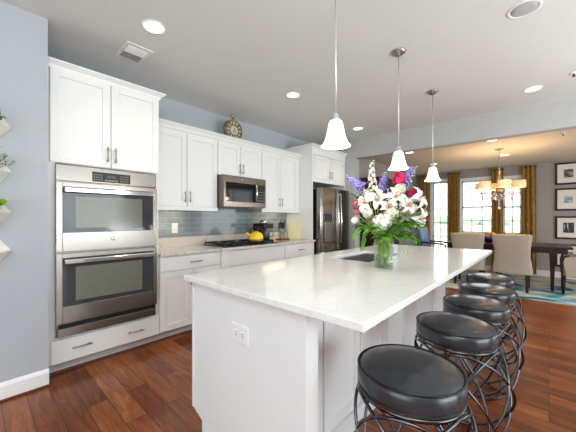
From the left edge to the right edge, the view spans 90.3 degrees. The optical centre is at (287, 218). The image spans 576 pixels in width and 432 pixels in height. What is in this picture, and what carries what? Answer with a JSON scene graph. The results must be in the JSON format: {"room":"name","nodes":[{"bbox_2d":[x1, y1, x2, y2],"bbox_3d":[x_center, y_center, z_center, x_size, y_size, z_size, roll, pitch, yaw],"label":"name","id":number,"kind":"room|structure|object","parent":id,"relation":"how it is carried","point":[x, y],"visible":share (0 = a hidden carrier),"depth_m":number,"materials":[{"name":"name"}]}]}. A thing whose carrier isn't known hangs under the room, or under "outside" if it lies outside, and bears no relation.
{"room":"kitchen","nodes":[
{"label":"kitchen","id":0,"kind":"room"},
{"bbox_2d":[0,1,47,382],"bbox_3d":[-3.269,-0.115,1.134,0.840,2.730,3.472,0,0,42],"label":"wall","id":1,"kind":"structure","parent":0,"point":[23,34],"depth_m":2.04,"materials":[{"name":"blue paint"}]},
{"bbox_2d":[0,240,10,261],"bbox_3d":[-1.980,0.219,1.832,0.126,0.228,0.314,0,0,42],"label":"wall planter","id":2,"kind":"object","parent":1,"relation":"attached to","point":[4,250],"visible":1,"depth_m":1.95,"materials":[{"name":"white ceramic"}]},
{"bbox_2d":[0,117,10,136],"bbox_3d":[-1.980,-0.627,1.832,0.126,0.228,0.314,0,0,42],"label":"wall planter","id":3,"kind":"object","parent":1,"relation":"attached to","point":[4,127],"visible":0.94,"depth_m":1.95,"materials":[{"name":"white ceramic"}]},
{"bbox_2d":[0,205,10,222],"bbox_3d":[-1.980,-0.043,1.832,0.126,0.228,0.314,0,0,42],"label":"wall planter","id":4,"kind":"object","parent":1,"relation":"attached to","point":[4,211],"visible":0.86,"depth_m":1.95,"materials":[{"name":"white ceramic"}]},
{"bbox_2d":[0,162,10,181],"bbox_3d":[-1.980,-0.322,1.832,0.126,0.228,0.314,0,0,42],"label":"wall planter","id":5,"kind":"object","parent":1,"relation":"attached to","point":[4,171],"visible":1,"depth_m":1.95,"materials":[{"name":"white ceramic"}]},
{"bbox_2d":[0,146,15,167],"bbox_3d":[-1.967,-0.370,1.806,0.115,0.220,0.381,0,0,42],"label":"potted herb","id":6,"kind":"object","parent":5,"relation":"in","point":[4,157],"visible":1,"depth_m":1.90,"materials":[{"name":"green plant"}]},
{"bbox_2d":[0,368,48,399],"bbox_3d":[-2.951,1.176,0.848,0.015,0.112,3.478,0,0,42],"label":"baseboard","id":7,"kind":"structure","parent":1,"relation":"attached to","point":[15,386],"depth_m":2.03,"materials":[{"name":"white paint"}]},
{"bbox_2d":[0,383,51,402],"bbox_3d":[-2.943,1.241,0.850,0.025,0.018,3.490,0,0,42],"label":"trim","id":8,"kind":"structure","parent":1,"relation":"attached to","point":[49,384],"depth_m":2.03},
{"bbox_2d":[159,97,315,188],"bbox_3d":[-0.821,-0.115,4.362,0.110,2.730,4.598,0,0,42],"label":"wall","id":9,"kind":"structure","parent":0,"point":[171,110],"depth_m":4.03,"materials":[{"name":"blue paint"}]},
{"bbox_2d":[158,118,218,210],"bbox_3d":[-1.310,-0.588,3.466,0.363,0.995,0.878,0,0,42],"label":"upper cabinet","id":10,"kind":"object","parent":9,"relation":"attached to","point":[187,176],"visible":0.77,"depth_m":3.40,"materials":[{"name":"white paint"}]},
{"bbox_2d":[158,208,286,237],"bbox_3d":[-0.883,-0.170,4.201,0.011,0.820,2.537,0,0,42],"label":"tile backsplash","id":11,"kind":"structure","parent":9,"relation":"attached to","point":[224,221],"depth_m":4.03,"materials":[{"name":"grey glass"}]},
{"bbox_2d":[172,223,177,232],"bbox_3d":[-1.421,0.125,3.596,0.009,0.125,0.078,0,0,42],"label":"wall outlet","id":12,"kind":"object","parent":11,"relation":"attached to","point":[174,225],"visible":1,"depth_m":3.59,"materials":[{"name":"white plastic"}]},
{"bbox_2d":[217,133,262,178],"bbox_3d":[-0.755,-0.825,4.075,0.363,0.520,0.764,0,0,42],"label":"upper cabinet","id":13,"kind":"object","parent":9,"relation":"attached to","point":[235,156],"visible":0.77,"depth_m":3.94,"materials":[{"name":"white paint"}]},
{"bbox_2d":[223,114,241,138],"bbox_3d":[-0.772,-1.275,4.026,0.065,0.380,0.296,0,0,42],"label":"clock","id":14,"kind":"object","parent":13,"relation":"on","point":[231,127],"visible":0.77,"depth_m":4.00,"materials":[{"name":"brown metal"}]},
{"bbox_2d":[217,174,265,208],"bbox_3d":[-0.708,-0.351,4.010,0.491,0.413,0.726,0,0,42],"label":"microwave","id":15,"kind":"object","parent":13,"relation":"attached to","point":[239,192],"visible":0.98,"depth_m":3.82,"materials":[{"name":"silver metal"}]},
{"bbox_2d":[249,145,301,212],"bbox_3d":[-0.197,-0.588,4.688,0.363,0.995,0.887,0,0,42],"label":"upper cabinet","id":16,"kind":"object","parent":9,"relation":"attached to","point":[279,167],"visible":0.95,"depth_m":4.56,"materials":[{"name":"white paint"}]},
{"bbox_2d":[0,0,575,144],"bbox_3d":[0.966,-1.540,0.540,7.900,0.120,8.300,0,0,42],"label":"ceiling","id":17,"kind":"structure","parent":0,"point":[240,58],"depth_m":2.56,"materials":[{"name":"white paint"}]},
{"bbox_2d":[115,41,153,64],"bbox_3d":[-1.383,-1.474,2.573,0.310,0.012,0.220,0,0,42],"label":"ceiling vent","id":18,"kind":"object","parent":17,"relation":"in","point":[132,52],"visible":1,"depth_m":2.56,"materials":[{"name":"white plastic"}]},
{"bbox_2d":[141,19,166,34],"bbox_3d":[-1.038,-1.477,2.219,0.180,0.006,0.180,0,0,42],"label":"recessed light","id":19,"kind":"object","parent":17,"relation":"in","point":[152,26],"visible":1,"depth_m":2.21,"materials":[{"name":"white plastic"}]},
{"bbox_2d":[286,92,299,97],"bbox_3d":[0.060,-1.477,3.444,0.180,0.006,0.180,0,0,42],"label":"recessed light","id":20,"kind":"object","parent":17,"relation":"in","point":[289,94],"visible":1,"depth_m":3.44,"materials":[{"name":"white plastic"}]},
{"bbox_2d":[321,0,350,149],"bbox_3d":[0.290,-0.958,1.738,0.180,1.045,0.180,0,0,42],"label":"pendant lamp","id":21,"kind":"object","parent":17,"relation":"hanging from","point":[335,139],"visible":1,"depth_m":1.72,"materials":[{"name":"glass"}]},
{"bbox_2d":[388,48,408,170],"bbox_3d":[0.983,-0.958,2.550,0.180,1.045,0.180,0,0,42],"label":"pendant lamp","id":22,"kind":"object","parent":17,"relation":"hanging from","point":[398,163],"visible":0.98,"depth_m":2.52,"materials":[{"name":"glass"}]},
{"bbox_2d":[425,89,440,181],"bbox_3d":[1.692,-0.958,3.349,0.180,1.045,0.180,0,0,42],"label":"pendant lamp","id":23,"kind":"object","parent":17,"relation":"hanging from","point":[432,176],"visible":1,"depth_m":3.33,"materials":[{"name":"glass"}]},
{"bbox_2d":[506,0,542,18],"bbox_3d":[1.670,-1.477,2.028,0.200,0.006,0.200,0,0,42],"label":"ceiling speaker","id":24,"kind":"object","parent":17,"relation":"in","point":[525,8],"visible":1,"depth_m":2.03,"materials":[{"name":"white plastic"}]},
{"bbox_2d":[523,85,542,92],"bbox_3d":[2.808,-1.477,3.284,0.180,0.006,0.180,0,0,42],"label":"recessed light","id":25,"kind":"object","parent":17,"relation":"in","point":[538,87],"visible":1,"depth_m":3.28,"materials":[{"name":"white plastic"}]},
{"bbox_2d":[0,269,575,431],"bbox_3d":[2.051,1.300,1.730,7.900,0.100,11.520,0,0,42],"label":"floor","id":26,"kind":"structure","parent":0,"point":[148,388],"depth_m":2.05,"materials":[{"name":"brown wood"}]},
{"bbox_2d":[48,56,165,375],"bbox_3d":[-1.768,0.009,2.737,0.670,2.482,0.912,0,0,42],"label":"tall cabinet","id":27,"kind":"object","parent":26,"relation":"on","point":[96,119],"visible":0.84,"depth_m":2.44,"materials":[{"name":"white paint"}]},
{"bbox_2d":[55,164,156,338],"bbox_3d":[-1.732,0.260,2.683,0.625,1.370,0.773,0,0,42],"label":"double wall oven","id":28,"kind":"object","parent":27,"relation":"in","point":[106,219],"visible":1,"depth_m":2.45,"materials":[{"name":"silver metal"}]},
{"bbox_2d":[156,251,219,341],"bbox_3d":[-1.253,0.818,3.304,0.666,0.865,0.714,0,0,42],"label":"base cabinet","id":29,"kind":"object","parent":26,"relation":"on","point":[174,292],"visible":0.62,"depth_m":2.99,"materials":[{"name":"white paint"}]},
{"bbox_2d":[220,245,283,268],"bbox_3d":[-0.641,0.818,3.976,0.666,0.865,1.097,0,0,42],"label":"base cabinet","id":30,"kind":"object","parent":26,"relation":"on","point":[241,257],"visible":0.27,"depth_m":3.71,"materials":[{"name":"white paint"}]},
{"bbox_2d":[158,231,315,256],"bbox_3d":[-0.636,0.312,3.976,0.673,0.145,2.537,0,0,42],"label":"countertop","id":31,"kind":"structure","parent":30,"relation":"on","point":[171,246],"depth_m":3.65,"materials":[{"name":"beige stone"}]},
{"bbox_2d":[203,239,277,247],"bbox_3d":[-0.635,0.334,3.935,0.500,0.042,0.900,0,0,42],"label":"gas cooktop","id":32,"kind":"object","parent":31,"relation":"in","point":[242,242],"visible":0.88,"depth_m":3.77,"materials":[{"name":"black metal"}]},
{"bbox_2d":[246,226,262,240],"bbox_3d":[-0.444,0.211,3.944,0.207,0.204,0.216,0,0,42],"label":"kettle","id":33,"kind":"object","parent":32,"relation":"on","point":[254,236],"visible":1,"depth_m":3.88,"materials":[{"name":"metal"}]},
{"bbox_2d":[253,220,273,241],"bbox_3d":[-0.368,0.191,4.327,0.267,0.328,0.200,0,0,42],"label":"coffee maker","id":34,"kind":"object","parent":31,"relation":"on","point":[263,224],"visible":0.74,"depth_m":4.27,"materials":[{"name":"black plastic"}]},
{"bbox_2d":[288,222,302,238],"bbox_3d":[0.121,0.215,4.973,0.300,0.277,0.054,0,0,42],"label":"chopping board","id":35,"kind":"object","parent":31,"relation":"on","point":[295,229],"visible":0.88,"depth_m":4.96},
{"bbox_2d":[284,242,313,258],"bbox_3d":[-0.028,0.818,4.649,0.666,0.865,0.717,0,0,42],"label":"base cabinet","id":36,"kind":"object","parent":26,"relation":"on","point":[298,249],"visible":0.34,"depth_m":4.42,"materials":[{"name":"white paint"}]},
{"bbox_2d":[284,143,346,239],"bbox_3d":[0.535,0.009,5.293,0.630,2.482,1.085,0,0,42],"label":"tall cabinet","id":37,"kind":"object","parent":26,"relation":"on","point":[318,166],"visible":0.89,"depth_m":4.90,"materials":[{"name":"white paint"}]},
{"bbox_2d":[192,282,444,431],"bbox_3d":[0.666,0.808,2.394,0.860,0.884,2.724,0,0,42],"label":"kitchen island","id":38,"kind":"object","parent":26,"relation":"on","point":[296,372],"visible":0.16,"depth_m":1.45,"materials":[{"name":"white paint"}]},
{"bbox_2d":[232,322,248,346],"bbox_3d":[-0.234,0.560,1.384,0.125,0.085,0.009,0,0,42],"label":"island outlet","id":39,"kind":"object","parent":38,"relation":"attached to","point":[240,334],"visible":1,"depth_m":1.38,"materials":[{"name":"white plastic"}]},
{"bbox_2d":[184,244,491,332],"bbox_3d":[0.753,0.351,2.335,1.161,0.030,2.795,0,0,42],"label":"island countertop","id":40,"kind":"structure","parent":38,"relation":"on","point":[354,295],"depth_m":1.54,"materials":[{"name":"white stone"}]},
{"bbox_2d":[340,253,391,261],"bbox_3d":[0.712,0.458,2.578,0.396,0.184,0.726,0,0,42],"label":"undermount sink","id":41,"kind":"object","parent":40,"relation":"in","point":[366,257],"visible":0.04,"depth_m":2.90,"materials":[{"name":"silver metal"}]},
{"bbox_3d":[0.657,0.241,1.965,0.130,0.190,0.130,0,0,42],"label":"glass vase","id":42,"kind":"object","parent":40,"relation":"on","visible":0},
{"bbox_2d":[345,174,375,231],"bbox_3d":[0.523,0.003,1.993,0.257,0.624,0.077,0,0,6],"label":"delphinium","id":43,"kind":"object","parent":42,"relation":"in","point":[358,183],"visible":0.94,"depth_m":1.98,"materials":[{"name":"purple plant"}]},
{"bbox_2d":[351,216,374,234],"bbox_3d":[0.526,0.151,1.966,0.195,0.326,0.052,0,0,2],"label":"hydrangea","id":44,"kind":"object","parent":42,"relation":"in","point":[354,219],"visible":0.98,"depth_m":1.95,"materials":[{"name":"white plant"}]},
{"bbox_2d":[352,200,379,257],"bbox_3d":[0.541,0.096,1.972,0.204,0.438,0.056,0,0,-7],"label":"rose","id":45,"kind":"object","parent":42,"relation":"in","point":[355,202],"visible":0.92,"depth_m":1.96,"materials":[{"name":"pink plant"}]},
{"bbox_2d":[352,207,379,262],"bbox_3d":[0.536,0.117,1.990,0.186,0.395,0.064,0,0,8],"label":"leafy sprig","id":46,"kind":"object","parent":42,"relation":"in","point":[352,207],"visible":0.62,"depth_m":1.97,"materials":[{"name":"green plant"}]},
{"bbox_2d":[360,229,373,250],"bbox_3d":[0.584,0.190,1.963,0.169,0.251,0.089,0,0,2],"label":"leafy sprig","id":47,"kind":"object","parent":42,"relation":"in","point":[363,241],"visible":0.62,"depth_m":1.96,"materials":[{"name":"green plant"}]},
{"bbox_2d":[347,226,388,264],"bbox_3d":[0.531,0.183,1.934,0.272,0.264,0.114,0,0,23],"label":"leafy sprig","id":48,"kind":"object","parent":42,"relation":"in","point":[360,229],"visible":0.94,"depth_m":1.94,"materials":[{"name":"green plant"}]},
{"bbox_2d":[357,193,381,264],"bbox_3d":[0.543,0.072,1.925,0.170,0.484,0.108,0,0,14],"label":"lily","id":49,"kind":"object","parent":42,"relation":"in","point":[362,201],"visible":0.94,"depth_m":1.92,"materials":[{"name":"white plant"}]},
{"bbox_2d":[358,183,382,264],"bbox_3d":[0.566,0.036,1.966,0.161,0.558,0.046,0,0,18],"label":"delphinium","id":50,"kind":"object","parent":42,"relation":"in","point":[362,184],"visible":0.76,"depth_m":1.97,"materials":[{"name":"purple plant"}]},
{"bbox_2d":[363,208,379,263],"bbox_3d":[0.551,0.120,1.933,0.084,0.388,0.134,0,0,42],"label":"hydrangea","id":51,"kind":"object","parent":42,"relation":"in","point":[365,211],"visible":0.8,"depth_m":1.90,"materials":[{"name":"white plant"}]},
{"bbox_2d":[362,189,380,245],"bbox_3d":[0.598,0.059,1.982,0.182,0.513,0.073,0,0,-19],"label":"hydrangea","id":52,"kind":"object","parent":42,"relation":"in","point":[366,190],"visible":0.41,"depth_m":1.96,"materials":[{"name":"beige plant"}]},
{"bbox_2d":[367,160,378,235],"bbox_3d":[0.607,-0.048,2.018,0.100,0.726,0.073,0,0,42],"label":"flower","id":53,"kind":"object","parent":42,"relation":"in","point":[372,168],"visible":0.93,"depth_m":2.02,"materials":[{"name":"white plant"}]},
{"bbox_2d":[363,227,384,255],"bbox_3d":[0.567,0.184,1.868,0.132,0.260,0.187,0,0,28],"label":"leafy sprig","id":54,"kind":"object","parent":42,"relation":"in","point":[374,228],"visible":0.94,"depth_m":1.85,"materials":[{"name":"green plant"}]},
{"bbox_2d":[370,190,381,263],"bbox_3d":[0.586,0.064,1.915,0.098,0.501,0.086,0,0,2],"label":"leafy sprig","id":55,"kind":"object","parent":42,"relation":"in","point":[374,191],"visible":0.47,"depth_m":1.93,"materials":[{"name":"green plant"}]},
{"bbox_2d":[366,191,387,260],"bbox_3d":[0.604,0.065,1.894,0.165,0.499,0.097,0,0,-2],"label":"lily","id":56,"kind":"object","parent":42,"relation":"in","point":[378,199],"visible":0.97,"depth_m":1.88,"materials":[{"name":"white plant"}]},
{"bbox_2d":[371,213,391,264],"bbox_3d":[0.616,0.138,1.870,0.125,0.352,0.122,0,0,-14],"label":"hydrangea","id":57,"kind":"object","parent":42,"relation":"in","point":[380,220],"visible":0.86,"depth_m":1.84,"materials":[{"name":"white plant"}]},
{"bbox_2d":[371,233,392,263],"bbox_3d":[0.610,0.206,1.850,0.122,0.216,0.183,0,0,29],"label":"leafy sprig","id":58,"kind":"object","parent":42,"relation":"in","point":[387,237],"visible":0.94,"depth_m":1.83,"materials":[{"name":"green plant"}]},
{"bbox_2d":[378,172,387,192],"bbox_3d":[0.661,-0.003,2.007,0.073,0.636,0.077,0,0,2],"label":"delphinium","id":59,"kind":"object","parent":42,"relation":"in","point":[383,181],"visible":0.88,"depth_m":1.99,"materials":[{"name":"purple plant"}]},
{"bbox_2d":[379,198,396,259],"bbox_3d":[0.644,0.092,1.900,0.150,0.446,0.117,0,0,42],"label":"lily","id":60,"kind":"object","parent":42,"relation":"in","point":[393,205],"visible":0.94,"depth_m":1.86,"materials":[{"name":"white plant"}]},
{"bbox_2d":[384,223,397,264],"bbox_3d":[0.662,0.174,1.856,0.119,0.282,0.121,0,0,42],"label":"leafy sprig","id":61,"kind":"object","parent":42,"relation":"in","point":[393,225],"visible":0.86,"depth_m":1.87,"materials":[{"name":"green plant"}]},
{"bbox_2d":[383,206,398,260],"bbox_3d":[0.689,0.116,1.908,0.102,0.398,0.155,0,0,26],"label":"hydrangea","id":62,"kind":"object","parent":42,"relation":"in","point":[394,213],"visible":0.66,"depth_m":1.86,"materials":[{"name":"beige plant"}]},
{"bbox_2d":[379,171,405,263],"bbox_3d":[0.716,0.002,1.945,0.169,0.627,0.094,0,0,31],"label":"peony","id":63,"kind":"object","parent":42,"relation":"in","point":[398,177],"visible":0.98,"depth_m":1.90,"materials":[{"name":"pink plant"}]},
{"bbox_2d":[383,187,405,258],"bbox_3d":[0.682,0.055,1.902,0.177,0.521,0.124,0,0,42],"label":"lily","id":64,"kind":"object","parent":42,"relation":"in","point":[395,196],"visible":0.91,"depth_m":1.86,"materials":[{"name":"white plant"}]},
{"bbox_2d":[380,222,413,264],"bbox_3d":[0.727,0.171,1.875,0.120,0.287,0.223,0,0,-28],"label":"leafy sprig","id":65,"kind":"object","parent":42,"relation":"in","point":[401,225],"visible":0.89,"depth_m":1.85,"materials":[{"name":"green plant"}]},
{"bbox_2d":[389,184,405,257],"bbox_3d":[0.733,0.041,1.916,0.109,0.546,0.078,0,0,42],"label":"hydrangea","id":66,"kind":"object","parent":42,"relation":"in","point":[402,187],"visible":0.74,"depth_m":1.89,"materials":[{"name":"beige plant"}]},
{"bbox_2d":[387,166,413,242],"bbox_3d":[0.749,-0.024,1.993,0.244,0.679,0.091,0,0,14],"label":"delphinium","id":67,"kind":"object","parent":42,"relation":"in","point":[410,168],"visible":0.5,"depth_m":1.97,"materials":[{"name":"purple plant"}]},
{"bbox_2d":[383,203,417,264],"bbox_3d":[0.754,0.105,1.921,0.229,0.419,0.082,0,0,-3],"label":"hydrangea","id":68,"kind":"object","parent":42,"relation":"in","point":[408,211],"visible":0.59,"depth_m":1.92,"materials":[{"name":"white plant"}]},
{"bbox_2d":[385,214,417,264],"bbox_3d":[0.755,0.143,1.912,0.204,0.343,0.076,0,0,21],"label":"leafy sprig","id":69,"kind":"object","parent":42,"relation":"in","point":[402,214],"visible":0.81,"depth_m":1.92,"materials":[{"name":"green plant"}]},
{"bbox_2d":[387,232,420,256],"bbox_3d":[0.744,0.201,1.885,0.219,0.228,0.116,0,0,42],"label":"leafy sprig","id":70,"kind":"object","parent":42,"relation":"in","point":[400,235],"visible":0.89,"depth_m":1.85,"materials":[{"name":"green plant"}]},
{"bbox_2d":[395,197,414,223],"bbox_3d":[0.756,0.085,1.899,0.166,0.458,0.090,0,0,20],"label":"lily","id":71,"kind":"object","parent":42,"relation":"in","point":[408,205],"visible":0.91,"depth_m":1.88,"materials":[{"name":"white plant"}]},
{"bbox_2d":[388,220,423,263],"bbox_3d":[0.777,0.165,1.891,0.213,0.299,0.116,0,0,10],"label":"leafy sprig","id":72,"kind":"object","parent":42,"relation":"in","point":[412,223],"visible":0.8,"depth_m":1.87,"materials":[{"name":"green plant"}]},
{"bbox_2d":[396,189,416,223],"bbox_3d":[0.784,0.058,1.952,0.174,0.512,0.070,0,0,22],"label":"peony","id":73,"kind":"object","parent":42,"relation":"in","point":[410,193],"visible":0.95,"depth_m":1.92,"materials":[{"name":"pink plant"}]},
{"bbox_2d":[397,187,427,223],"bbox_3d":[0.813,0.051,1.919,0.258,0.527,0.138,0,0,1],"label":"lily","id":74,"kind":"object","parent":42,"relation":"in","point":[417,197],"visible":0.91,"depth_m":1.91,"materials":[{"name":"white plant"}]},
{"bbox_2d":[410,207,427,228],"bbox_3d":[0.776,0.120,1.912,0.320,0.390,0.116,0,0,1],"label":"lily","id":75,"kind":"object","parent":42,"relation":"in","point":[423,215],"visible":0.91,"depth_m":1.89,"materials":[{"name":"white plant"}]},
{"bbox_2d":[313,187,348,254],"bbox_3d":[0.631,0.372,5.236,0.778,1.755,0.914,0,0,42],"label":"refrigerator","id":76,"kind":"object","parent":26,"relation":"on","point":[330,206],"visible":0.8,"depth_m":4.87,"materials":[{"name":"silver metal"}]},
{"bbox_2d":[360,176,398,246],"bbox_3d":[1.872,0.240,5.776,0.415,2.020,0.980,0,0,42],"label":"flower bouquet","id":77,"kind":"object","parent":26,"relation":"on","point":[369,242],"visible":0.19,"depth_m":5.49,"materials":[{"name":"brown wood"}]},
{"bbox_2d":[354,344,477,431],"bbox_3d":[0.527,0.916,1.167,0.497,0.668,0.494,0,0,42],"label":"bar stool","id":78,"kind":"object","parent":26,"relation":"on","point":[406,380],"visible":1,"depth_m":1.05,"materials":[{"name":"black leather"}]},
{"bbox_2d":[414,311,516,431],"bbox_3d":[0.995,0.916,1.649,0.497,0.668,0.494,0,0,39],"label":"bar stool","id":79,"kind":"object","parent":26,"relation":"on","point":[453,331],"visible":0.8,"depth_m":1.52,"materials":[{"name":"leather"}]},
{"bbox_2d":[443,294,523,400],"bbox_3d":[1.386,0.916,2.070,0.497,0.668,0.494,0,0,35],"label":"bar stool","id":80,"kind":"object","parent":26,"relation":"on","point":[494,311],"visible":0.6,"depth_m":1.95,"materials":[{"name":"leather"}]},
{"bbox_2d":[458,283,526,369],"bbox_3d":[1.739,0.916,2.472,0.497,0.668,0.494,0,0,32],"label":"bar stool","id":81,"kind":"object","parent":26,"relation":"on","point":[505,294],"visible":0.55,"depth_m":2.35,"materials":[{"name":"leather"}]},
{"bbox_2d":[466,273,522,342],"bbox_3d":[2.113,0.916,2.960,0.497,0.668,0.494,0,0,29],"label":"bar stool","id":82,"kind":"object","parent":26,"relation":"on","point":[490,278],"visible":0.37,"depth_m":2.83,"materials":[{"name":"leather"}]},
{"bbox_2d":[445,270,575,305],"bbox_3d":[4.425,1.244,5.263,3.550,0.012,2.260,0,0,42],"label":"area rug","id":83,"kind":"object","parent":26,"relation":"on","point":[540,287],"visible":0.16,"depth_m":5.04,"materials":[{"name":"carpet"}]},
{"bbox_2d":[418,227,446,247],"bbox_3d":[3.319,0.731,6.419,0.623,1.018,0.606,0,0,42],"label":"armchair","id":84,"kind":"object","parent":83,"relation":"on","point":[423,234],"visible":0.19,"depth_m":6.45,"materials":[{"name":"fabric"}]},
{"bbox_2d":[450,232,485,283],"bbox_3d":[3.457,0.751,5.466,0.550,0.973,0.623,0,0,40],"label":"dining chair","id":85,"kind":"object","parent":83,"relation":"on","point":[462,240],"visible":0.55,"depth_m":5.23,"materials":[{"name":"beige fabric"}]},
{"bbox_2d":[444,240,573,290],"bbox_3d":[4.238,0.862,5.622,1.890,0.753,1.020,0,0,42],"label":"dining table","id":86,"kind":"object","parent":83,"relation":"on","point":[552,249],"visible":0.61,"depth_m":4.86,"materials":[{"name":"brown wood"}]},
{"bbox_2d":[484,236,492,242],"bbox_3d":[4.017,0.425,5.743,0.250,0.120,0.250,0,0,42],"label":"bowl","id":87,"kind":"object","parent":86,"relation":"on","point":[487,239],"visible":0.62,"depth_m":5.67,"materials":[{"name":"ceramic"}]},
{"bbox_2d":[492,234,532,292],"bbox_3d":[3.943,0.751,5.023,0.550,0.973,0.623,0,0,42],"label":"dining chair","id":88,"kind":"object","parent":83,"relation":"on","point":[512,252],"visible":0.93,"depth_m":4.82,"materials":[{"name":"beige fabric"}]},
{"bbox_2d":[560,254,575,293],"bbox_3d":[4.938,0.751,4.619,0.800,0.981,0.560,0,0,42],"label":"chair","id":89,"kind":"object","parent":83,"relation":"on","point":[567,261],"visible":0.92,"depth_m":4.64,"materials":[{"name":"beige fabric"}]},
{"bbox_2d":[354,209,384,264],"bbox_3d":[0.552,0.128,1.957,0.204,0.375,0.045,0,0,6],"label":"rose","id":90,"kind":"object","parent":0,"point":[356,211],"visible":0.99,"depth_m":1.96,"materials":[{"name":"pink plant"}]},
{"bbox_2d":[359,159,415,247],"bbox_3d":[2.452,0.030,6.824,0.130,2.440,3.450,0,0,42],"label":"wall","id":91,"kind":"structure","parent":0,"point":[364,164],"depth_m":6.48,"materials":[{"name":"beige paint"}]},
{"bbox_2d":[337,97,575,248],"bbox_3d":[3.688,-0.115,3.444,7.802,2.730,0.181,0,0,40],"label":"wall","id":92,"kind":"structure","parent":0,"point":[558,115],"depth_m":4.27,"materials":[{"name":"grey paint"}]},
{"bbox_2d":[365,129,575,174],"bbox_3d":[4.441,-1.395,4.984,5.550,0.410,3.490,0,0,42],"label":"ceiling","id":93,"kind":"structure","parent":0,"point":[550,146],"depth_m":5.28,"materials":[{"name":"paint"}]},
{"bbox_2d":[475,148,525,209],"bbox_3d":[3.633,-0.666,4.928,0.722,1.048,0.697,0,0,42],"label":"chandelier","id":94,"kind":"object","parent":93,"relation":"hanging from","point":[497,187],"visible":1,"depth_m":4.88,"materials":[{"name":"gold metal"}]},
{"bbox_2d":[416,160,575,271],"bbox_3d":[5.614,0.030,6.174,5.420,2.440,0.150,0,0,42],"label":"wall","id":95,"kind":"structure","parent":0,"point":[546,213],"depth_m":6.18,"materials":[{"name":"beige paint"}]},
{"bbox_2d":[419,175,429,245],"bbox_3d":[3.698,0.035,7.742,0.295,2.370,0.115,0,0,42],"label":"curtain","id":96,"kind":"object","parent":95,"relation":"hanging from","point":[424,186],"visible":0.41,"depth_m":7.70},
{"bbox_2d":[430,178,447,247],"bbox_3d":[4.027,0.083,7.564,0.550,2.215,0.114,0,0,42],"label":"door","id":97,"kind":"structure","parent":95,"relation":"in","point":[443,181],"depth_m":7.66,"materials":[{"name":"white paint"}]},
{"bbox_2d":[447,172,459,240],"bbox_3d":[4.215,0.035,7.270,0.285,2.370,0.115,0,0,42],"label":"curtain","id":98,"kind":"object","parent":95,"relation":"hanging from","point":[453,178],"visible":0.7,"depth_m":7.24,"materials":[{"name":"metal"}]},
{"bbox_2d":[460,176,490,235],"bbox_3d":[4.617,-0.258,7.009,0.840,1.475,0.140,0,0,42],"label":"window","id":99,"kind":"structure","parent":95,"relation":"in","point":[486,178],"depth_m":7.12,"materials":[{"name":"white paint"}]},
{"bbox_2d":[491,168,503,267],"bbox_3d":[4.878,0.035,6.666,0.240,2.370,0.115,0,0,42],"label":"curtain","id":100,"kind":"object","parent":95,"relation":"hanging from","point":[496,215],"visible":0.51,"depth_m":6.66,"materials":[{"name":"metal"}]},
{"bbox_2d":[503,175,521,233],"bbox_3d":[5.126,-0.242,6.544,0.530,1.445,0.140,0,0,42],"label":"window","id":101,"kind":"structure","parent":95,"relation":"in","point":[515,177],"depth_m":6.58,"materials":[{"name":"white paint"}]},
{"bbox_2d":[521,165,536,273],"bbox_3d":[5.292,0.035,6.288,0.260,2.370,0.115,0,0,42],"label":"curtain","id":102,"kind":"object","parent":95,"relation":"hanging from","point":[528,193],"visible":0.74,"depth_m":6.26,"materials":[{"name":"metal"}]},
{"bbox_2d":[485,265,575,279],"bbox_3d":[5.859,1.188,5.834,4.600,0.125,0.024,0,0,42],"label":"baseboard","id":103,"kind":"structure","parent":95,"relation":"attached to","point":[488,267],"depth_m":6.15,"materials":[{"name":"white paint"}]},
{"bbox_2d":[555,216,575,238],"bbox_3d":[5.779,0.198,5.902,0.405,0.475,0.030,0,0,42],"label":"picture frame","id":104,"kind":"object","parent":95,"relation":"attached to","point":[565,226],"visible":1,"depth_m":5.93,"materials":[{"name":"paper"}]},
{"bbox_2d":[563,223,573,232],"bbox_3d":[5.778,0.198,5.901,0.160,0.210,0.002,0,0,42],"label":"print","id":105,"kind":"object","parent":104,"relation":"attached to","point":[567,227],"depth_m":5.90},
{"bbox_2d":[555,188,575,210],"bbox_3d":[5.779,-0.388,5.902,0.405,0.465,0.030,0,0,42],"label":"picture frame","id":106,"kind":"object","parent":95,"relation":"attached to","point":[565,198],"visible":1,"depth_m":5.93,"materials":[{"name":"paper"}]},
{"bbox_2d":[564,195,572,202],"bbox_3d":[5.778,-0.388,5.901,0.130,0.150,0.002,0,0,42],"label":"print","id":107,"kind":"object","parent":106,"relation":"attached to","point":[567,198],"depth_m":5.90},
{"bbox_2d":[555,162,575,184],"bbox_3d":[5.779,-0.922,5.902,0.405,0.455,0.030,0,0,42],"label":"picture frame","id":108,"kind":"object","parent":95,"relation":"attached to","point":[565,173],"visible":1,"depth_m":5.93,"materials":[{"name":"paper"}]},
{"bbox_2d":[564,169,572,177],"bbox_3d":[5.778,-0.922,5.901,0.140,0.170,0.002,0,0,42],"label":"print","id":109,"kind":"object","parent":108,"relation":"attached to","point":[568,173],"depth_m":5.90},
{"bbox_2d":[555,244,575,265],"bbox_3d":[5.779,0.772,5.902,0.405,0.475,0.030,0,0,42],"label":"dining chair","id":110,"kind":"object","parent":95,"relation":"attached to","point":[557,257],"visible":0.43,"depth_m":5.98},
{"label":"outside","id":111,"kind":"structure","parent":0,"visible":0},
{"bbox_2d":[435,224,519,246],"bbox_3d":[20.210,1.675,22.171,120.000,0.150,180.000,0,0,42],"label":"ground","id":112,"kind":"structure","parent":111,"point":[437,238],"depth_m":29.77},
{"bbox_2d":[435,214,519,225],"bbox_3d":[53.466,0.893,59.620,120.648,3.808,6.829,0,0,42],"label":"treeline","id":113,"kind":"object","parent":112,"relation":"on","point":[443,217],"visible":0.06,"depth_m":65.81,"materials":[{"name":"white"}]},
{"bbox_2d":[435,226,519,232],"bbox_3d":[31.662,1.575,34.735,120.000,0.050,26.000,0,0,42],"label":"lawn","id":114,"kind":"structure","parent":112,"relation":"on","point":[437,228],"depth_m":38.95,"materials":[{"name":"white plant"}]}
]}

